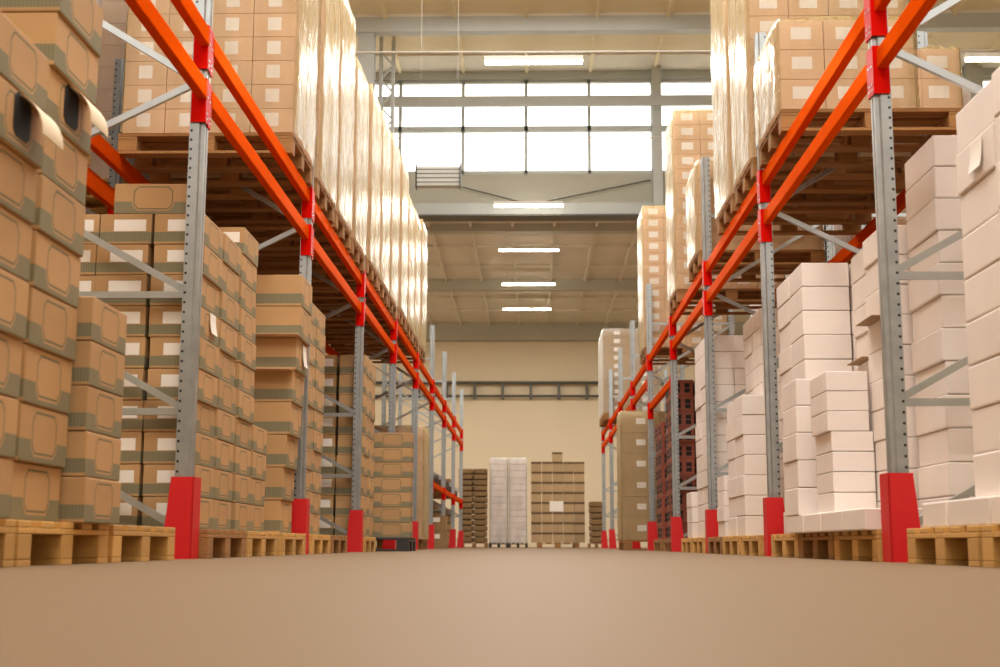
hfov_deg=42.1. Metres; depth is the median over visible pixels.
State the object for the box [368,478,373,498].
carton
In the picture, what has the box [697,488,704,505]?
carton
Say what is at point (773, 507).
guard
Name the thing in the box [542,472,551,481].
carton
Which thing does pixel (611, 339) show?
load
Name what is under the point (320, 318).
carton
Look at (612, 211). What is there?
trim
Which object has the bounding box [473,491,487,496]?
sack
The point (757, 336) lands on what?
carton
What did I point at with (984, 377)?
carton
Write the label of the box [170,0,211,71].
beam
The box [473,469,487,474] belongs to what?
sack
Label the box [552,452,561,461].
carton
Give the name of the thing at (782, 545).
pallet
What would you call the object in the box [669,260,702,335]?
beam
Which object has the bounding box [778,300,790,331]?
carton
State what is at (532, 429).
wall
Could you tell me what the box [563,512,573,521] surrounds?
carton
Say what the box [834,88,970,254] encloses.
load
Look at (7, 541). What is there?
pallet
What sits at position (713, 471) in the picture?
frame
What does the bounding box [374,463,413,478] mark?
carton
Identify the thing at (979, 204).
carton
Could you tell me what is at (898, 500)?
guard
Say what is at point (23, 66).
carton
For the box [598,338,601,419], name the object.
load
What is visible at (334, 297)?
pallet
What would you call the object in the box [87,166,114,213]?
beam
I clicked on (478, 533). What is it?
sack
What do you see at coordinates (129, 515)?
carton
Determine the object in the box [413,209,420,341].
load
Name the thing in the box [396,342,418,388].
beam
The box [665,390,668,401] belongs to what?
crate
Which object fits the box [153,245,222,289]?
carton
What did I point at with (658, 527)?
crate
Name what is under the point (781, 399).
carton
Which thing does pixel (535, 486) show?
carton
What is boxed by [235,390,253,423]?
carton
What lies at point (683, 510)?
crate
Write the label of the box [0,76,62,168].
carton
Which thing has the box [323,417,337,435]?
carton
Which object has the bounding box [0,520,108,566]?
pallet
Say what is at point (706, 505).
carton
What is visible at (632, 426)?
load
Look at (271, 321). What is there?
carton
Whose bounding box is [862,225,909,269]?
carton
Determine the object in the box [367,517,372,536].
carton
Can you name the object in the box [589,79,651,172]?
window
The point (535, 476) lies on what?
carton
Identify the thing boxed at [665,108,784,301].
load
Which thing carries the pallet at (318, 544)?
on the floor
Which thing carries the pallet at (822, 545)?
on the floor
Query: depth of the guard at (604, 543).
27.41 m
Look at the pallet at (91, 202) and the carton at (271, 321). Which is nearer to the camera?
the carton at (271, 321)
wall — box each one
[325,342,694,547]
[408,173,665,202]
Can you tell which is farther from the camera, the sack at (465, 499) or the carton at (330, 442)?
the sack at (465, 499)
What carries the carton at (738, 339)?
on the carton at (739, 361)
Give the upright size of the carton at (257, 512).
0.145 m
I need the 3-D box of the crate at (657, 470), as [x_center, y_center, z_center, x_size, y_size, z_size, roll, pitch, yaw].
[2.009,1.709,15.654,0.240,0.168,0.343,0,-9,2]
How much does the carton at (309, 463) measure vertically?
0.145 m
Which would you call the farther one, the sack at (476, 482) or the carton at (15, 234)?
the sack at (476, 482)
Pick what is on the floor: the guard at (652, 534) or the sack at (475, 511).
the guard at (652, 534)
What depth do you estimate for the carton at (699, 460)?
11.68 m
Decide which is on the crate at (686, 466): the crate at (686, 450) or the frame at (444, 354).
the crate at (686, 450)
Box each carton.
[0,0,102,57]
[0,12,48,112]
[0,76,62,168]
[0,143,36,224]
[0,207,31,281]
[0,269,28,339]
[0,333,21,398]
[0,395,18,457]
[0,457,12,518]
[2,13,98,106]
[7,402,67,467]
[8,461,60,521]
[16,344,71,413]
[20,287,77,360]
[26,231,80,308]
[30,175,85,257]
[36,135,87,205]
[45,66,107,155]
[58,431,120,481]
[58,477,120,523]
[65,386,122,438]
[69,341,124,396]
[76,297,126,355]
[79,276,94,290]
[80,245,96,275]
[84,214,100,244]
[95,275,150,308]
[96,245,153,277]
[100,214,154,248]
[109,497,142,525]
[111,306,149,339]
[114,184,186,215]
[118,464,143,497]
[119,432,145,464]
[121,369,147,400]
[121,400,144,432]
[124,337,149,370]
[142,465,214,498]
[142,497,213,528]
[143,400,214,437]
[143,432,214,468]
[147,369,217,407]
[148,306,218,347]
[149,337,219,377]
[150,275,219,318]
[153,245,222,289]
[154,214,223,259]
[212,470,232,501]
[213,500,230,529]
[214,379,235,415]
[214,409,234,443]
[214,439,233,472]
[217,351,234,386]
[218,227,258,267]
[218,320,237,358]
[219,291,238,330]
[220,263,238,302]
[222,233,240,275]
[230,503,250,530]
[231,475,251,504]
[232,418,251,450]
[232,446,250,477]
[234,335,255,370]
[234,363,254,396]
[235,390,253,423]
[237,308,255,344]
[238,281,255,318]
[239,254,256,292]
[250,452,265,480]
[250,478,264,506]
[250,505,263,531]
[251,402,301,438]
[251,425,266,454]
[253,368,303,407]
[255,275,311,315]
[255,306,310,346]
[255,338,307,376]
[264,435,297,469]
[264,500,291,532]
[265,467,293,501]
[293,470,311,491]
[306,448,312,470]
[306,491,311,512]
[307,406,313,428]
[307,427,312,449]
[308,384,314,408]
[309,343,315,367]
[309,364,314,386]
[309,514,311,533]
[310,303,316,326]
[310,323,315,346]
[310,493,320,514]
[311,451,320,473]
[311,472,321,493]
[312,410,322,433]
[312,514,319,534]
[313,430,322,453]
[314,368,324,393]
[314,389,323,413]
[315,328,325,354]
[315,348,324,373]
[316,308,324,334]
[319,478,335,495]
[319,516,334,534]
[320,496,335,516]
[321,455,336,473]
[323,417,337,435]
[323,435,337,455]
[324,355,339,376]
[324,375,338,396]
[324,395,338,412]
[335,475,367,496]
[335,496,367,516]
[335,516,366,536]
[336,455,368,476]
[337,435,369,457]
[338,415,369,437]
[339,375,370,397]
[339,395,370,417]
[340,355,370,379]
[367,458,373,478]
[367,498,372,517]
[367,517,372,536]
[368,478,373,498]
[369,440,373,459]
[370,381,374,402]
[370,401,374,421]
[370,420,373,440]
[371,361,375,384]
[373,433,413,448]
[373,448,413,463]
[373,477,412,492]
[373,493,412,507]
[373,508,412,522]
[373,523,412,537]
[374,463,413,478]
[433,505,440,513]
[433,515,446,531]
[434,532,446,548]
[445,509,450,516]
[447,517,450,524]
[531,462,540,471]
[531,472,540,481]
[531,482,540,491]
[531,492,540,501]
[531,502,540,511]
[531,512,541,521]
[531,522,541,531]
[531,532,541,541]
[542,462,551,471]
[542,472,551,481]
[542,482,551,491]
[542,492,551,501]
[542,502,551,511]
[542,512,551,521]
[542,522,551,531]
[542,532,551,541]
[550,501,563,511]
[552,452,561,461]
[552,462,562,471]
[552,482,562,491]
[552,522,562,531]
[553,472,562,481]
[553,492,562,500]
[553,512,562,521]
[553,532,562,541]
[563,462,573,471]
[563,472,572,481]
[563,482,573,491]
[563,492,573,501]
[563,502,573,511]
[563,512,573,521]
[563,522,573,531]
[563,532,573,542]
[574,462,583,471]
[574,472,583,481]
[574,482,584,491]
[574,492,584,501]
[574,502,584,511]
[574,512,584,521]
[574,522,584,531]
[574,532,584,542]
[687,492,697,507]
[687,507,698,522]
[687,523,698,537]
[695,344,700,363]
[695,359,700,379]
[695,376,700,394]
[695,391,701,410]
[695,423,702,441]
[696,407,701,425]
[696,439,701,457]
[697,456,702,473]
[697,472,702,489]
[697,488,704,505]
[698,505,703,521]
[698,522,703,537]
[700,335,733,356]
[700,368,733,389]
[701,352,733,372]
[701,385,734,405]
[702,402,732,421]
[702,419,726,437]
[702,435,726,454]
[702,452,728,470]
[702,469,727,487]
[703,487,718,503]
[704,504,707,520]
[717,475,728,491]
[717,491,728,506]
[717,506,729,521]
[718,522,728,536]
[726,420,734,442]
[727,402,734,423]
[727,439,736,460]
[727,478,736,498]
[728,459,736,479]
[729,498,737,517]
[729,517,737,535]
[733,352,745,368]
[734,335,743,351]
[734,368,744,385]
[734,395,764,418]
[734,415,765,438]
[735,385,746,399]
[735,475,766,496]
[736,435,765,457]
[736,455,766,476]
[737,495,767,516]
[737,516,763,535]
[743,318,752,341]
[744,335,752,358]
[745,354,752,376]
[745,372,753,393]
[751,308,777,333]
[752,327,779,351]
[752,345,779,369]
[753,364,780,387]
[753,383,780,401]
[776,277,789,309]
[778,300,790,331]
[778,402,780,420]
[779,346,792,375]
[779,397,783,420]
[779,421,781,439]
[780,324,791,352]
[780,369,791,397]
[780,459,783,478]
[780,479,784,497]
[783,379,811,411]
[783,406,811,437]
[783,433,816,463]
[783,512,794,533]
[785,460,818,489]
[785,488,817,516]
[788,515,804,532]
[789,263,848,297]
[790,287,849,320]
[790,311,850,343]
[791,335,851,366]
[792,359,851,380]
[804,513,821,532]
[810,371,867,398]
[810,391,868,417]
[811,411,868,436]
[816,431,873,455]
[816,452,874,474]
[817,472,875,494]
[817,492,876,512]
[821,511,842,531]
[842,508,923,530]
[847,333,869,365]
[848,263,852,288]
[849,287,852,311]
[850,311,853,336]
[851,249,865,284]
[851,335,856,359]
[852,275,866,311]
[852,359,857,370]
[853,304,867,338]
[856,285,913,326]
[857,360,869,388]
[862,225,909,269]
[866,255,910,297]
[867,315,913,354]
[867,389,871,416]
[868,345,915,383]
[868,376,915,412]
[870,406,919,442]
[873,437,920,471]
[875,469,923,501]
[876,500,918,507]
[905,135,957,191]
[905,167,961,221]
[907,198,961,251]
[908,263,965,311]
[909,231,963,280]
[912,295,968,341]
[912,328,967,373]
[915,361,969,397]
[915,395,974,435]
[918,462,974,498]
[919,428,977,467]
[919,496,975,507]
[922,501,949,527]
[948,496,992,526]
[956,80,995,153]
[956,122,997,195]
[960,169,999,237]
[962,213,999,280]
[964,261,999,322]
[966,308,999,366]
[968,355,999,409]
[972,403,999,453]
[973,450,999,497]
[991,66,999,117]
[991,495,999,524]
[995,115,999,161]
[995,161,999,207]
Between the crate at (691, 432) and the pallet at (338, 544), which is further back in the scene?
the crate at (691, 432)
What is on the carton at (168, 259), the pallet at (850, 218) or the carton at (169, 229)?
the carton at (169, 229)
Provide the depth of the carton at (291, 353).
8.22 m
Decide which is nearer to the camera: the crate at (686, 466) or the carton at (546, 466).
the crate at (686, 466)
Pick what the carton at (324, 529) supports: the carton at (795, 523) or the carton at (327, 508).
the carton at (327, 508)
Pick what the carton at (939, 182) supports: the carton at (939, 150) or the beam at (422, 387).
the carton at (939, 150)
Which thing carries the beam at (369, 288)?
attached to the frame at (356, 412)
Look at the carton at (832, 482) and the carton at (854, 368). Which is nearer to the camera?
the carton at (832, 482)
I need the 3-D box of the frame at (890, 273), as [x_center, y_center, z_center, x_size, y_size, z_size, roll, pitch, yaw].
[2.185,-0.749,5.596,1.158,3.420,0.100,0,-9,1]
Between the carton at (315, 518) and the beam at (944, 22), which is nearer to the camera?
the carton at (315, 518)
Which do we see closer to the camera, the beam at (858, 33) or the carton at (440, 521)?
the beam at (858, 33)
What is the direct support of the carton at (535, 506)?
on the carton at (535, 516)
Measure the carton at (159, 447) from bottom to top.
0.145 m
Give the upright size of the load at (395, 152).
1.779 m
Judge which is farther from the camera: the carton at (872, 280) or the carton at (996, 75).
the carton at (872, 280)
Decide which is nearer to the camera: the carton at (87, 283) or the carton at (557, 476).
the carton at (87, 283)
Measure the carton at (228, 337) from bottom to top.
0.145 m
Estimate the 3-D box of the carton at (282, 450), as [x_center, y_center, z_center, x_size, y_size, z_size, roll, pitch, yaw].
[-1.477,0.763,8.303,0.300,0.202,0.385,0,-9,2]
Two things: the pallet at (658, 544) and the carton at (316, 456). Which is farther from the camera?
the pallet at (658, 544)
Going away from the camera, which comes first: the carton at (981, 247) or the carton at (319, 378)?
the carton at (981, 247)
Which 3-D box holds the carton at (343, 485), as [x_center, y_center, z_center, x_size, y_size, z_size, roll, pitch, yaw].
[-1.334,1.377,11.708,0.240,0.178,0.370,0,-9,2]
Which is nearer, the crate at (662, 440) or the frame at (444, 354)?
the crate at (662, 440)
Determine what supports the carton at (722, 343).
on the carton at (721, 359)
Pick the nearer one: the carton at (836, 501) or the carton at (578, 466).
the carton at (836, 501)
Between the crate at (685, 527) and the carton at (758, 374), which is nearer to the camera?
the carton at (758, 374)
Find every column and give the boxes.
[358,33,375,356]
[651,65,662,204]
[962,63,982,92]
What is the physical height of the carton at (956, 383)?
0.142 m
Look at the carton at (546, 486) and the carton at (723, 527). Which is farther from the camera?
the carton at (546, 486)
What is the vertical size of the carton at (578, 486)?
0.223 m
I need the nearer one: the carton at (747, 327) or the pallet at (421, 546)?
the carton at (747, 327)
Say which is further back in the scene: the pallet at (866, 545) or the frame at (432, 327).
the frame at (432, 327)
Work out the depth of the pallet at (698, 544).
11.30 m
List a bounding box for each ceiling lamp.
[484,53,582,64]
[494,201,562,206]
[499,246,558,250]
[502,269,554,284]
[503,306,550,309]
[964,47,999,61]
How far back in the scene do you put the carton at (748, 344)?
10.34 m
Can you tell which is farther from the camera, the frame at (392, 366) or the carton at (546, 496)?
the carton at (546, 496)
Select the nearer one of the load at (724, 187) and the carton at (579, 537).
the load at (724, 187)
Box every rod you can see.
[461,186,516,200]
[548,180,649,200]
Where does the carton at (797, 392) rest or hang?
on the carton at (797, 419)
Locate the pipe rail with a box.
[375,381,667,398]
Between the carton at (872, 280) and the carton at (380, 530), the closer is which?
the carton at (872, 280)
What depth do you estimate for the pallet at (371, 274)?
12.22 m
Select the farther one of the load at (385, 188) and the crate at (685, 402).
the crate at (685, 402)
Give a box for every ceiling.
[348,0,999,73]
[423,221,749,324]
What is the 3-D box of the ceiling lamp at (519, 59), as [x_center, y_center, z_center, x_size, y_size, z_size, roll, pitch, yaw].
[0.429,-3.503,16.571,1.260,0.133,0.100,0,-9,1]
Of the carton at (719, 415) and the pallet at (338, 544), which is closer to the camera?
the pallet at (338, 544)
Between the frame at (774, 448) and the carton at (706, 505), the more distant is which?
the carton at (706, 505)
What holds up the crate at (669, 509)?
on the crate at (669, 535)
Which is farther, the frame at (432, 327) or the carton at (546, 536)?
the carton at (546, 536)
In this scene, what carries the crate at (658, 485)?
on the crate at (657, 498)
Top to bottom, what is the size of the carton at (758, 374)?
0.140 m
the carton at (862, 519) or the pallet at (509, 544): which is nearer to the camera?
the carton at (862, 519)
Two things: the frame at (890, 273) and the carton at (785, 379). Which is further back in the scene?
the carton at (785, 379)
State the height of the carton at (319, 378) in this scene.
0.145 m
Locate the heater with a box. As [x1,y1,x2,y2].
[415,0,460,189]
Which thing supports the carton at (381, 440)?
on the carton at (381, 455)
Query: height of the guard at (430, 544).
0.362 m
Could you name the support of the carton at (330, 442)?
on the carton at (327, 467)
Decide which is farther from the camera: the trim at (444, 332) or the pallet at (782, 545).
the trim at (444, 332)
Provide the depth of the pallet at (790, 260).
11.63 m
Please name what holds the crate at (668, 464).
on the crate at (668, 483)
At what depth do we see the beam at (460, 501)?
27.86 m
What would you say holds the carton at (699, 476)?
on the carton at (700, 493)
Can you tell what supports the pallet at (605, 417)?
on the beam at (606, 428)
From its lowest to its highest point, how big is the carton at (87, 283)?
0.145 m
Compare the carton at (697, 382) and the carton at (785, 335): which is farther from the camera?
the carton at (697, 382)
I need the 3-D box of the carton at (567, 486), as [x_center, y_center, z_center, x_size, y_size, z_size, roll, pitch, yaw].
[1.548,3.474,29.414,0.233,0.223,0.243,0,-9,2]
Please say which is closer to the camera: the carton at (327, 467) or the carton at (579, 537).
the carton at (327, 467)
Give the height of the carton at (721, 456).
0.142 m
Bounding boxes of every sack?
[462,508,472,513]
[462,514,472,519]
[462,520,472,525]
[462,526,472,530]
[463,469,473,474]
[463,474,473,479]
[463,480,473,485]
[463,486,473,491]
[463,491,472,496]
[463,497,473,502]
[463,503,472,508]
[463,537,472,542]
[464,531,472,536]
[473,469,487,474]
[473,474,487,479]
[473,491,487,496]
[473,497,487,502]
[473,503,487,508]
[473,509,486,513]
[473,514,486,519]
[473,520,486,525]
[473,526,487,530]
[473,531,486,536]
[473,537,486,542]
[474,480,486,485]
[474,486,486,491]
[589,501,601,507]
[589,507,601,512]
[589,513,601,518]
[589,519,601,524]
[589,525,601,530]
[589,531,600,536]
[589,537,600,542]
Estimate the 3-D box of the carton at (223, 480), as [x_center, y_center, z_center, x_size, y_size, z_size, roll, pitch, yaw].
[-1.500,0.762,6.502,0.240,0.145,0.368,0,-9,2]
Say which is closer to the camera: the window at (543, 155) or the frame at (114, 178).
the frame at (114, 178)
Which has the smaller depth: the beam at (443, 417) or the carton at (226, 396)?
the carton at (226, 396)
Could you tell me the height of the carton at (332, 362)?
0.178 m
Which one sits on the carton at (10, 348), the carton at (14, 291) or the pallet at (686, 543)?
the carton at (14, 291)
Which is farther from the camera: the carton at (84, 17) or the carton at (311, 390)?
the carton at (311, 390)
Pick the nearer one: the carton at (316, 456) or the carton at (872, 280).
the carton at (872, 280)
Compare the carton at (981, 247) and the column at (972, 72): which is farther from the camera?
the column at (972, 72)
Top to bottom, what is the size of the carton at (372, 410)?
0.178 m
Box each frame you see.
[79,0,213,524]
[84,59,124,213]
[207,164,313,498]
[312,273,363,534]
[330,310,396,432]
[334,348,418,520]
[376,325,434,524]
[381,352,446,515]
[396,372,455,541]
[411,389,462,539]
[601,427,617,540]
[609,370,666,540]
[618,348,683,408]
[630,320,694,410]
[646,284,734,520]
[669,305,733,536]
[700,157,834,509]
[754,31,927,496]
[860,213,905,249]
[868,0,983,524]
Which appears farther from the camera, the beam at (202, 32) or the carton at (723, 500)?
the carton at (723, 500)
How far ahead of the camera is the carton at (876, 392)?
6.24 m
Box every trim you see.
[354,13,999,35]
[375,68,997,80]
[377,93,976,107]
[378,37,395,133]
[413,202,665,221]
[424,223,636,233]
[426,323,744,341]
[427,279,637,291]
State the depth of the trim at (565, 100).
23.95 m
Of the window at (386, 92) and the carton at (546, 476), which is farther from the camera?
the carton at (546, 476)
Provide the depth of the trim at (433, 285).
31.88 m
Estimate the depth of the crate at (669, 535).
14.29 m
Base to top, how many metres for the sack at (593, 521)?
0.130 m
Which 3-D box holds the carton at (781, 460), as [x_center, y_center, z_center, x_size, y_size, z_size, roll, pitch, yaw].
[2.083,1.032,9.827,0.240,0.140,0.375,0,-9,2]
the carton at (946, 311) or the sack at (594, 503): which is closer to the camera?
the carton at (946, 311)
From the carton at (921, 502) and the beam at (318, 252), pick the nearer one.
the carton at (921, 502)
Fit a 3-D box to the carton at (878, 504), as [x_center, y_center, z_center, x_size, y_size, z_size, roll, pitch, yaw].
[1.939,0.866,6.145,0.240,0.142,0.365,0,-9,2]
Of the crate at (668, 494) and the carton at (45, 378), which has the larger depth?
the crate at (668, 494)
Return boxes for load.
[88,0,148,180]
[92,0,101,127]
[120,0,318,167]
[164,0,340,204]
[334,0,355,233]
[345,219,427,353]
[351,56,368,257]
[366,84,381,274]
[374,426,429,539]
[378,110,390,292]
[388,133,400,307]
[398,156,408,318]
[406,195,414,330]
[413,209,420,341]
[489,458,507,542]
[509,458,526,542]
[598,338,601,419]
[600,328,659,414]
[617,411,665,539]
[637,205,727,354]
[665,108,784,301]
[686,159,823,267]
[710,0,873,217]
[728,0,917,187]
[753,15,963,146]
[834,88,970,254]
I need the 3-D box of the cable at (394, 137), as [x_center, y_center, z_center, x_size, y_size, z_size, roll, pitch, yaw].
[1.814,-3.439,22.809,17.500,0.067,0.020,0,-9,1]
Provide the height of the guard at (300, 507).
0.362 m
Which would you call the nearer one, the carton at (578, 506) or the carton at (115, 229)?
the carton at (115, 229)
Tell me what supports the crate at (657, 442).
on the crate at (657, 456)
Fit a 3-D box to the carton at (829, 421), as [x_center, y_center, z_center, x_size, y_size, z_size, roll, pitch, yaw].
[1.703,0.456,6.519,0.205,0.096,0.365,0,-9,1]
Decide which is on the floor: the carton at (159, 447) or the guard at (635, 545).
the guard at (635, 545)
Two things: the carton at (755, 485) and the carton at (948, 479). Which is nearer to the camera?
the carton at (948, 479)
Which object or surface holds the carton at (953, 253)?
on the carton at (922, 293)
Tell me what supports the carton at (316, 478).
on the carton at (316, 498)
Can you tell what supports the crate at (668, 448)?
on the crate at (668, 464)
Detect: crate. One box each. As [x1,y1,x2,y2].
[655,425,658,440]
[656,440,658,454]
[656,454,658,468]
[656,468,658,482]
[656,482,659,496]
[656,497,659,510]
[657,511,659,524]
[657,525,659,539]
[658,422,665,437]
[658,437,666,451]
[658,451,666,466]
[658,466,666,481]
[659,480,666,495]
[659,495,667,509]
[659,510,667,524]
[659,525,667,538]
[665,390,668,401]
[665,400,668,415]
[665,415,669,431]
[665,430,669,446]
[666,446,669,461]
[666,462,669,476]
[666,476,670,492]
[666,492,671,507]
[667,508,670,523]
[667,524,670,538]
[668,395,693,413]
[669,380,692,397]
[669,411,694,428]
[669,427,694,443]
[669,443,694,459]
[669,459,694,475]
[670,475,694,490]
[670,491,695,506]
[671,507,687,522]
[682,523,687,537]
[693,380,694,395]
[695,459,696,474]
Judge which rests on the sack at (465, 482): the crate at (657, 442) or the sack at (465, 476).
the sack at (465, 476)
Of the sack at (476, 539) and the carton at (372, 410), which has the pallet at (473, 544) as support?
the sack at (476, 539)
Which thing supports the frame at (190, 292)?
on the floor
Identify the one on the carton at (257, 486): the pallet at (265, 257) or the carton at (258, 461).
the carton at (258, 461)
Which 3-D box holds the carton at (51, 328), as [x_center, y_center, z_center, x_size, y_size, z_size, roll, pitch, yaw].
[-1.511,-0.024,4.038,0.260,0.170,0.390,0,-9,2]
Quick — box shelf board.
[433,494,450,498]
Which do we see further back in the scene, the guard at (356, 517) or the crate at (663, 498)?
the crate at (663, 498)
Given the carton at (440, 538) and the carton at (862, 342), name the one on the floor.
the carton at (440, 538)
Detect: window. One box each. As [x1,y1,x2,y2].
[375,81,400,149]
[400,80,462,173]
[463,80,525,173]
[526,80,589,173]
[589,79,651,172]
[661,79,711,172]
[983,77,991,86]
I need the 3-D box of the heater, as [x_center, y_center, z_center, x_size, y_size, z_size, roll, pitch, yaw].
[-0.982,-3.940,21.025,0.720,3.290,0.220,0,-9,1]
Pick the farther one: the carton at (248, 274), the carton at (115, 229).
the carton at (248, 274)
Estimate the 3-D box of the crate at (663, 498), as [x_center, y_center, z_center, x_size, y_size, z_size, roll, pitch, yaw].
[1.998,1.985,15.234,0.240,0.168,0.343,0,-9,1]
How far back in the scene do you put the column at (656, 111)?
24.07 m
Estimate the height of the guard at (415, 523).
0.362 m
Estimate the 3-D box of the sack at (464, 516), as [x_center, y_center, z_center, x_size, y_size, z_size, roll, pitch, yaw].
[-0.754,4.102,29.038,0.300,0.122,0.560,0,-9,0]
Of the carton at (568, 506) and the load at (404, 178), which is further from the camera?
the carton at (568, 506)
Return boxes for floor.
[0,547,999,666]
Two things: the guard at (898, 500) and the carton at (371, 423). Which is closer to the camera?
the guard at (898, 500)
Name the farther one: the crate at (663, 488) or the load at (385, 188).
the crate at (663, 488)
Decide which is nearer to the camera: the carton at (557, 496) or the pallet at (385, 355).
the pallet at (385, 355)
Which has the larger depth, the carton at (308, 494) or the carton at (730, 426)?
the carton at (730, 426)
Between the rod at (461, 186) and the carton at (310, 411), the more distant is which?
the rod at (461, 186)
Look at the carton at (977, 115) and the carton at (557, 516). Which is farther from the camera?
the carton at (557, 516)
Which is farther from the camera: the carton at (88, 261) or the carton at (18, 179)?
the carton at (88, 261)
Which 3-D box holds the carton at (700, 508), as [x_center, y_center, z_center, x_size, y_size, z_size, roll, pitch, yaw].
[1.917,1.610,11.627,0.240,0.142,0.385,0,-9,2]
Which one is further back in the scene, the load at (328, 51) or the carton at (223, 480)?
the load at (328, 51)
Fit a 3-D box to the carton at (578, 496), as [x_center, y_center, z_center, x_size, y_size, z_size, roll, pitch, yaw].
[1.790,3.697,29.372,0.233,0.223,0.243,0,-9,2]
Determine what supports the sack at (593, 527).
on the sack at (593, 533)
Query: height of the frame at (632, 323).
3.420 m
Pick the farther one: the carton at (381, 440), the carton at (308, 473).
the carton at (381, 440)
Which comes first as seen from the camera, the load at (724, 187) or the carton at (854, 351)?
the carton at (854, 351)
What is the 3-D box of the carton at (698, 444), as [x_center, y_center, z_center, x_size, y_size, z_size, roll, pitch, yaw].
[1.910,1.040,11.721,0.240,0.142,0.385,0,-9,2]
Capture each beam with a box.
[86,169,114,211]
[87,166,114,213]
[90,128,150,183]
[124,0,209,124]
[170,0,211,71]
[207,84,312,256]
[209,32,313,218]
[311,229,364,325]
[312,192,364,297]
[325,341,337,355]
[364,298,396,363]
[365,269,396,340]
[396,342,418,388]
[397,317,418,368]
[418,358,434,392]
[418,378,433,409]
[433,480,445,499]
[434,385,445,412]
[434,398,445,427]
[446,401,455,427]
[446,416,455,440]
[446,490,454,504]
[455,496,462,508]
[456,420,462,438]
[456,434,462,450]
[601,422,608,440]
[601,435,608,452]
[609,407,617,429]
[609,424,616,442]
[618,387,630,414]
[625,400,630,410]
[630,355,646,395]
[631,379,646,410]
[647,323,669,370]
[647,375,670,418]
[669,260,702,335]
[669,290,703,359]
[702,171,758,286]
[703,209,759,315]
[758,0,867,203]
[759,50,870,242]
[828,188,906,262]
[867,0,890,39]
[869,0,936,96]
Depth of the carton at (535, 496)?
29.28 m
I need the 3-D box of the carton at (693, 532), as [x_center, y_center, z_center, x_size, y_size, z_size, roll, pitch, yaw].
[1.884,1.831,12.071,0.240,0.138,0.370,0,-9,1]
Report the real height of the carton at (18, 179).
0.162 m
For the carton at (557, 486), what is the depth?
29.30 m
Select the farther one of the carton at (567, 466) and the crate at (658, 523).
the carton at (567, 466)
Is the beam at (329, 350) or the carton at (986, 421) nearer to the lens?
the carton at (986, 421)
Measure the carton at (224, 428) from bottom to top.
0.145 m
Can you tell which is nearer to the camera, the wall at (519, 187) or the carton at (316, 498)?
the carton at (316, 498)
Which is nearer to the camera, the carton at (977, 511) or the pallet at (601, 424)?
the carton at (977, 511)
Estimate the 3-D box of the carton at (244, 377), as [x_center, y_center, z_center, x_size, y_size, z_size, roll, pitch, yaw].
[-1.494,0.256,7.063,0.240,0.145,0.372,0,-9,1]
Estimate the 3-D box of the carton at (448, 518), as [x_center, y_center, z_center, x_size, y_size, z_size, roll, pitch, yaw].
[-1.072,3.718,25.765,0.240,0.148,0.370,0,-9,1]
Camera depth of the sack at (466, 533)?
28.71 m
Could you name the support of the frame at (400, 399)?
on the floor
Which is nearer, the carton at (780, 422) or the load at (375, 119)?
the carton at (780, 422)
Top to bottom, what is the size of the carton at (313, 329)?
0.145 m
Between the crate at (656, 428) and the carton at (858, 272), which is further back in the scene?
the crate at (656, 428)
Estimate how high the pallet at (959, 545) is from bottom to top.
0.132 m
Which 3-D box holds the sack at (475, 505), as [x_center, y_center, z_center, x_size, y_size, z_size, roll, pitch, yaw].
[-0.438,3.853,29.073,0.300,0.122,0.560,0,-9,2]
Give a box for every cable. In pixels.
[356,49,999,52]
[394,137,664,137]
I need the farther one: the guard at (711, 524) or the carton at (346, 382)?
the carton at (346, 382)
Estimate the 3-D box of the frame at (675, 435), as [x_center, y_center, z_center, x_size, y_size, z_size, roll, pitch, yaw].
[2.393,0.598,13.885,1.158,3.420,0.100,0,-9,1]
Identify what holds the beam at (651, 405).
attached to the frame at (675, 435)
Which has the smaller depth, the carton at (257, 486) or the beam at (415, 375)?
the carton at (257, 486)
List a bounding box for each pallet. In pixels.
[0,519,15,566]
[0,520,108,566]
[32,525,174,562]
[85,179,128,213]
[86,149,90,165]
[117,133,312,186]
[171,178,334,223]
[198,529,246,558]
[206,210,350,249]
[230,531,277,556]
[257,238,364,272]
[257,258,377,288]
[267,533,305,555]
[309,534,330,553]
[311,277,387,304]
[312,295,396,319]
[320,307,405,329]
[325,321,412,341]
[327,333,418,351]
[330,535,346,552]
[339,345,424,362]
[345,537,375,551]
[374,538,415,550]
[376,539,427,549]
[463,543,487,547]
[489,543,507,547]
[508,543,527,547]
[537,542,578,547]
[588,543,600,547]
[599,417,616,426]
[602,413,616,422]
[619,540,647,549]
[640,347,694,364]
[654,539,663,550]
[664,539,670,550]
[669,289,776,314]
[681,538,691,552]
[689,250,824,281]
[692,537,705,552]
[708,537,722,553]
[717,193,875,235]
[723,536,748,554]
[735,157,910,205]
[740,535,763,555]
[758,108,962,168]
[771,533,812,557]
[799,532,834,559]
[834,530,882,561]
[845,254,855,264]
[907,526,999,566]
[981,525,999,567]
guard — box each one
[164,477,200,558]
[291,499,309,553]
[347,510,363,551]
[382,540,395,548]
[412,521,418,549]
[425,525,434,548]
[448,529,455,547]
[457,531,463,547]
[601,531,607,547]
[609,529,616,548]
[632,542,640,548]
[647,521,657,550]
[670,517,683,551]
[705,509,718,552]
[763,497,784,555]
[879,473,920,561]
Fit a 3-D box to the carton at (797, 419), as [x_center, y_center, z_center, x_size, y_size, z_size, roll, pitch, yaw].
[1.698,0.484,7.094,0.240,0.142,0.365,0,-9,1]
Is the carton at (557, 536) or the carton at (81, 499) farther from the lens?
the carton at (557, 536)
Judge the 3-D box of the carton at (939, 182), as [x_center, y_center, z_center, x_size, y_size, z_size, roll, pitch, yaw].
[2.058,-0.631,5.940,0.280,0.142,0.445,0,-9,1]
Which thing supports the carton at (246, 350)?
on the carton at (244, 377)

